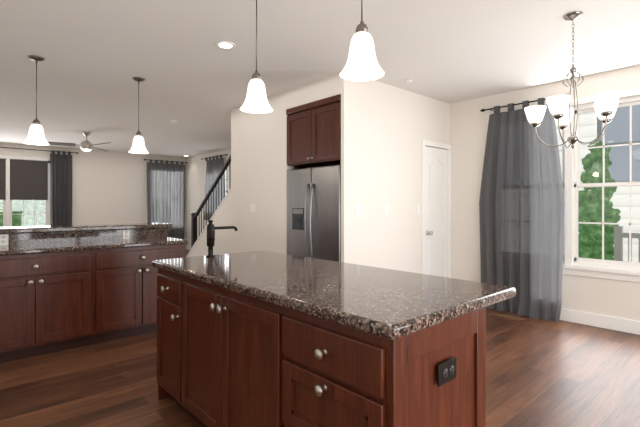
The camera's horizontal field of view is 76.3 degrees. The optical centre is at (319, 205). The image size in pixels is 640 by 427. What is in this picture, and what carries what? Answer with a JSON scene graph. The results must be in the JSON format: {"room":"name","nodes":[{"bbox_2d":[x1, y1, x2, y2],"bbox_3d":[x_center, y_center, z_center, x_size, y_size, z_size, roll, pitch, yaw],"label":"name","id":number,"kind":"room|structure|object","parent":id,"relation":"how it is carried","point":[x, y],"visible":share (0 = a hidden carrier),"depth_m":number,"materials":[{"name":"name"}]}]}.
{"room":"kitchen and dining room","nodes":[
{"label":"kitchen and dining room","id":0,"kind":"room"},
{"bbox_2d":[9,227,167,242],"bbox_3d":[-2.922,0.310,3.686,3.090,0.100,0.025,0,0,-42],"label":"backsplash","id":1,"kind":"structure","parent":0,"relation":"attached to","point":[53,236],"depth_m":4.11,"materials":[{"name":"stone"}]},
{"bbox_2d":[0,234,8,244],"bbox_3d":[-2.877,0.305,3.704,0.070,0.115,0.010,0,0,-42],"label":"outlet","id":2,"kind":"object","parent":1,"relation":"attached to","point":[4,239],"visible":0.83,"depth_m":3.70,"materials":[{"name":"white plastic"}]},
{"bbox_2d":[0,223,171,234],"bbox_3d":[-3.002,0.235,3.812,3.140,0.050,0.410,0,0,-42],"label":"countertop","id":3,"kind":"structure","parent":1,"relation":"on","point":[130,226],"depth_m":4.13,"materials":[{"name":"stone"}]},
{"bbox_2d":[123,230,129,238],"bbox_3d":[-2.098,0.305,4.407,0.070,0.115,0.010,0,0,-42],"label":"outlet","id":4,"kind":"object","parent":1,"relation":"attached to","point":[126,234],"visible":0.73,"depth_m":4.41,"materials":[{"name":"white plastic"}]},
{"bbox_2d":[0,143,185,239],"bbox_3d":[-6.396,-0.055,9.747,6.550,2.670,0.150,0,0,-42],"label":"wall","id":5,"kind":"structure","parent":0,"point":[109,187],"depth_m":10.45,"materials":[{"name":"white paint"}]},
{"bbox_2d":[0,155,50,226],"bbox_3d":[-7.168,-0.180,8.983,2.220,1.880,0.150,0,0,-42],"label":"window","id":6,"kind":"structure","parent":5,"relation":"in","point":[26,178],"depth_m":9.31,"materials":[{"name":"white wood"}]},
{"bbox_2d":[0,147,78,225],"bbox_3d":[-6.968,-0.020,9.000,2.860,2.560,0.191,0,0,-42],"label":"curtain","id":7,"kind":"object","parent":5,"relation":"hanging from","point":[60,189],"visible":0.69,"depth_m":9.69,"materials":[{"name":"black fabric"}]},
{"bbox_2d":[144,159,186,238],"bbox_3d":[-4.309,0.000,11.400,1.225,2.520,0.187,0,0,-42],"label":"curtain","id":8,"kind":"object","parent":5,"relation":"hanging from","point":[166,190],"visible":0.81,"depth_m":11.44,"materials":[{"name":"grey fabric"}]},
{"bbox_2d":[186,188,230,256],"bbox_3d":[-1.799,-0.045,8.197,0.124,2.690,4.110,0,0,-42],"label":"wall","id":9,"kind":"structure","parent":0,"point":[221,216],"depth_m":8.44,"materials":[{"name":"white paint"}]},
{"bbox_2d":[191,155,230,247],"bbox_3d":[-2.191,-0.060,8.631,0.110,2.680,2.300,0,0,-42],"label":"stair railing","id":10,"kind":"object","parent":9,"relation":"on","point":[197,213],"visible":0.52,"depth_m":8.89,"materials":[{"name":"black"}]},
{"bbox_2d":[0,250,639,426],"bbox_3d":[-1.568,1.310,4.507,6.700,0.060,14.400,0,0,-42],"label":"floor","id":11,"kind":"structure","parent":0,"point":[540,372],"depth_m":2.94,"materials":[{"name":"brown wood"}]},
{"bbox_2d":[0,247,95,362],"bbox_3d":[-2.570,0.840,3.610,0.870,0.880,0.610,0,0,-42],"label":"base cabinet","id":12,"kind":"object","parent":11,"relation":"on","point":[64,287],"depth_m":3.45,"materials":[{"name":"brown wood"}]},
{"bbox_2d":[0,235,187,254],"bbox_3d":[-2.728,0.380,3.460,3.075,0.040,0.620,0,0,-42],"label":"countertop","id":13,"kind":"structure","parent":12,"relation":"on","point":[13,248],"depth_m":3.76,"materials":[{"name":"stone"}]},
{"bbox_2d":[96,243,186,343],"bbox_3d":[-1.923,0.840,4.193,0.872,0.880,0.610,0,0,-42],"label":"base cabinet","id":14,"kind":"object","parent":11,"relation":"on","point":[126,277],"depth_m":3.89,"materials":[{"name":"brown wood"}]},
{"bbox_2d":[287,165,340,261],"bbox_3d":[0.171,0.421,4.803,0.860,1.693,0.906,0,0,-42],"label":"fridge","id":15,"kind":"object","parent":11,"relation":"on","point":[313,212],"visible":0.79,"depth_m":4.49,"materials":[{"name":"silver metal"}]},
{"bbox_2d":[155,267,485,426],"bbox_3d":[-0.213,0.843,2.147,0.673,0.875,1.943,0,0,-42],"label":"kitchen island","id":16,"kind":"object","parent":11,"relation":"on","point":[259,339],"depth_m":1.61,"materials":[{"name":"brown wood"}]},
{"bbox_2d":[152,251,515,342],"bbox_3d":[-0.120,0.382,2.238,0.880,0.045,1.980,0,0,-42],"label":"island countertop","id":17,"kind":"structure","parent":16,"relation":"on","point":[398,304],"depth_m":1.77,"materials":[{"name":"stone"}]},
{"bbox_2d":[206,220,236,256],"bbox_3d":[-0.689,0.231,2.909,0.245,0.258,0.090,0,0,-42],"label":"faucet","id":18,"kind":"object","parent":17,"relation":"on","point":[211,228],"visible":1,"depth_m":2.84,"materials":[{"name":"black metal"}]},
{"bbox_2d":[495,313,523,319],"bbox_3d":[2.172,1.277,4.675,0.100,0.006,0.300,0,0,-42],"label":"floor vent","id":19,"kind":"object","parent":11,"relation":"in","point":[508,316],"visible":1,"depth_m":4.67,"materials":[{"name":"brown metal"}]},
{"bbox_2d":[0,0,639,157],"bbox_3d":[-1.568,-1.430,4.507,6.700,0.080,14.400,0,0,-42],"label":"ceiling","id":20,"kind":"structure","parent":0,"point":[97,55],"depth_m":3.72,"materials":[{"name":"white paint"}]},
{"bbox_2d":[23,55,49,144],"bbox_3d":[-2.665,-0.985,3.827,0.207,0.810,0.207,0,0,-42],"label":"pendant light","id":21,"kind":"object","parent":20,"relation":"hanging from","point":[36,136],"visible":1,"depth_m":3.80,"materials":[{"name":"white glass"}]},
{"bbox_2d":[48,132,110,151],"bbox_3d":[-4.450,-1.206,7.620,1.147,0.368,1.178,0,0,-42],"label":"ceiling fan","id":22,"kind":"object","parent":20,"relation":"hanging from","point":[86,146],"visible":0.98,"depth_m":7.63,"materials":[{"name":"silver metal"}]},
{"bbox_2d":[129,77,147,153],"bbox_3d":[-1.988,-0.985,4.465,0.207,0.810,0.207,0,0,-42],"label":"pendant light","id":23,"kind":"object","parent":20,"relation":"hanging from","point":[138,146],"visible":1,"depth_m":4.43,"materials":[{"name":"white glass"}]},
{"bbox_2d":[215,41,235,48],"bbox_3d":[-0.819,-1.387,3.526,0.180,0.006,0.180,0,0,-42],"label":"recessed light","id":24,"kind":"object","parent":20,"relation":"in","point":[224,44],"visible":1,"depth_m":3.52,"materials":[{"name":"white"}]},
{"bbox_2d":[240,0,272,112],"bbox_3d":[-0.401,-0.998,2.570,0.207,0.785,0.207,0,0,-42],"label":"pendant light","id":25,"kind":"object","parent":20,"relation":"hanging from","point":[256,100],"visible":1,"depth_m":2.53,"materials":[{"name":"white glass"}]},
{"bbox_2d":[340,0,384,80],"bbox_3d":[0.194,-0.998,1.881,0.207,0.785,0.207,0,0,-42],"label":"pendant light","id":26,"kind":"object","parent":20,"relation":"hanging from","point":[362,64],"visible":1,"depth_m":1.84,"materials":[{"name":"white glass"}]},
{"bbox_2d":[524,11,620,148],"bbox_3d":[1.829,-0.901,2.963,0.607,0.978,0.619,0,0,-42],"label":"chandelier","id":27,"kind":"object","parent":20,"relation":"hanging from","point":[605,106],"visible":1,"depth_m":2.94,"materials":[{"name":"white glass"}]},
{"bbox_2d":[231,71,449,273],"bbox_3d":[0.246,-0.055,5.732,2.064,2.670,2.290,0,0,-42],"label":"wall","id":28,"kind":"structure","parent":0,"point":[386,129],"depth_m":4.87,"materials":[{"name":"white paint"}]},
{"bbox_2d":[250,204,254,211],"bbox_3d":[-0.903,0.035,5.457,0.012,0.115,0.116,0,0,-42],"label":"light switch","id":29,"kind":"object","parent":28,"relation":"attached to","point":[252,207],"visible":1,"depth_m":5.46,"materials":[{"name":"white plastic"}]},
{"bbox_2d":[286,94,340,166],"bbox_3d":[0.022,-0.818,4.672,0.376,0.675,0.915,0,0,-42],"label":"upper cabinet","id":30,"kind":"object","parent":28,"relation":"attached to","point":[314,134],"visible":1,"depth_m":4.53,"materials":[{"name":"brown wood"}]},
{"bbox_2d":[356,204,359,214],"bbox_3d":[0.406,0.045,4.327,0.070,0.115,0.012,0,0,-42],"label":"light switch","id":31,"kind":"object","parent":28,"relation":"attached to","point":[357,209],"visible":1,"depth_m":4.32,"materials":[{"name":"white plastic"}]},
{"bbox_2d":[384,204,387,214],"bbox_3d":[0.758,0.045,4.644,0.070,0.115,0.012,0,0,-42],"label":"light switch","id":32,"kind":"object","parent":28,"relation":"attached to","point":[385,209],"visible":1,"depth_m":4.63,"materials":[{"name":"white plastic"}]},
{"bbox_2d":[416,205,419,213],"bbox_3d":[1.222,0.045,5.063,0.070,0.115,0.012,0,0,-42],"label":"light switch","id":33,"kind":"object","parent":28,"relation":"attached to","point":[417,209],"visible":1,"depth_m":5.05,"materials":[{"name":"white plastic"}]},
{"bbox_2d":[421,140,450,277],"bbox_3d":[1.531,0.228,5.336,0.684,2.105,0.020,0,0,-42],"label":"door frame","id":34,"kind":"structure","parent":28,"relation":"attached to","point":[434,144],"depth_m":5.13,"materials":[{"name":"white wood"}]},
{"bbox_2d":[425,146,447,277],"bbox_3d":[1.543,0.257,5.340,0.566,2.023,0.117,0,0,-42],"label":"door","id":35,"kind":"structure","parent":28,"relation":"in","point":[436,211],"depth_m":5.36,"materials":[{"name":"white wood"}]},
{"bbox_2d":[560,308,639,334],"bbox_3d":[3.649,1.212,3.488,0.016,0.135,5.599,0,0,-42],"label":"baseboard","id":36,"kind":"structure","parent":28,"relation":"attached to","point":[608,322],"depth_m":4.26,"materials":[{"name":"white wood"}]},
{"bbox_2d":[186,65,639,320],"bbox_3d":[0.864,-0.055,6.700,0.150,2.670,14.400,0,0,-42],"label":"wall","id":37,"kind":"structure","parent":0,"point":[594,295],"depth_m":5.28,"materials":[{"name":"white paint"}]},
{"bbox_2d":[201,154,226,219],"bbox_3d":[-2.711,-0.440,10.412,0.183,1.640,1.360,0,0,-42],"label":"curtain","id":38,"kind":"object","parent":37,"relation":"hanging from","point":[214,166],"visible":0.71,"depth_m":10.43,"materials":[{"name":"grey fabric"}]},
{"bbox_2d":[207,161,228,221],"bbox_3d":[-2.603,-0.340,10.469,0.150,1.540,1.280,0,0,-42],"label":"window","id":39,"kind":"structure","parent":37,"relation":"in","point":[225,179],"depth_m":10.01,"materials":[{"name":"white"}]},
{"bbox_2d":[479,94,569,321],"bbox_3d":[2.361,0.030,4.782,0.192,2.490,1.026,0,0,-42],"label":"curtain","id":40,"kind":"object","parent":37,"relation":"hanging from","point":[521,207],"visible":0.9,"depth_m":4.75,"materials":[{"name":"grey fabric"}]},
{"bbox_2d":[487,88,639,281],"bbox_3d":[3.104,-0.203,4.142,0.150,1.925,2.880,0,0,-42],"label":"dining window","id":41,"kind":"structure","parent":37,"relation":"in","point":[570,170],"depth_m":4.37,"materials":[{"name":"white wood"}]},
{"label":"outside","id":42,"kind":"structure","parent":0,"visible":0},
{"bbox_3d":[1.779,1.605,5.573,80.000,0.050,80.000,0,0,-42],"label":"ground","id":43,"kind":"structure","parent":42,"visible":0},
{"bbox_2d":[0,200,45,226],"bbox_3d":[-8.441,0.463,12.454,8.127,2.037,1.980,0,0,-42],"label":"hedge","id":44,"kind":"object","parent":43,"relation":"on","point":[15,223],"depth_m":11.63,"materials":[{"name":"green plant"}]},
{"bbox_2d":[225,169,226,195],"bbox_3d":[-10.523,-3.070,16.226,20.000,9.300,0.300,0,0,-42],"label":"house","id":45,"kind":"structure","parent":43,"relation":"on","point":[226,182],"depth_m":21.14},
{"bbox_2d":[555,105,639,261],"bbox_3d":[8.083,-3.070,6.546,0.335,9.300,21.000,0,0,-42],"label":"house","id":46,"kind":"structure","parent":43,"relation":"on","point":[621,162],"depth_m":8.38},
{"bbox_2d":[578,140,620,259],"bbox_3d":[4.655,0.235,6.842,0.635,2.691,0.712,0,0,-42],"label":"tree","id":47,"kind":"object","parent":43,"relation":"on","point":[588,209],"depth_m":6.72,"materials":[{"name":"green plant"}]},
{"bbox_2d":[614,226,639,262],"bbox_3d":[5.388,0.940,4.708,0.100,1.280,3.280,0,0,-42],"label":"railing","id":48,"kind":"object","parent":43,"relation":"on","point":[617,238],"depth_m":5.85,"materials":[{"name":"white wood"}]}
]}

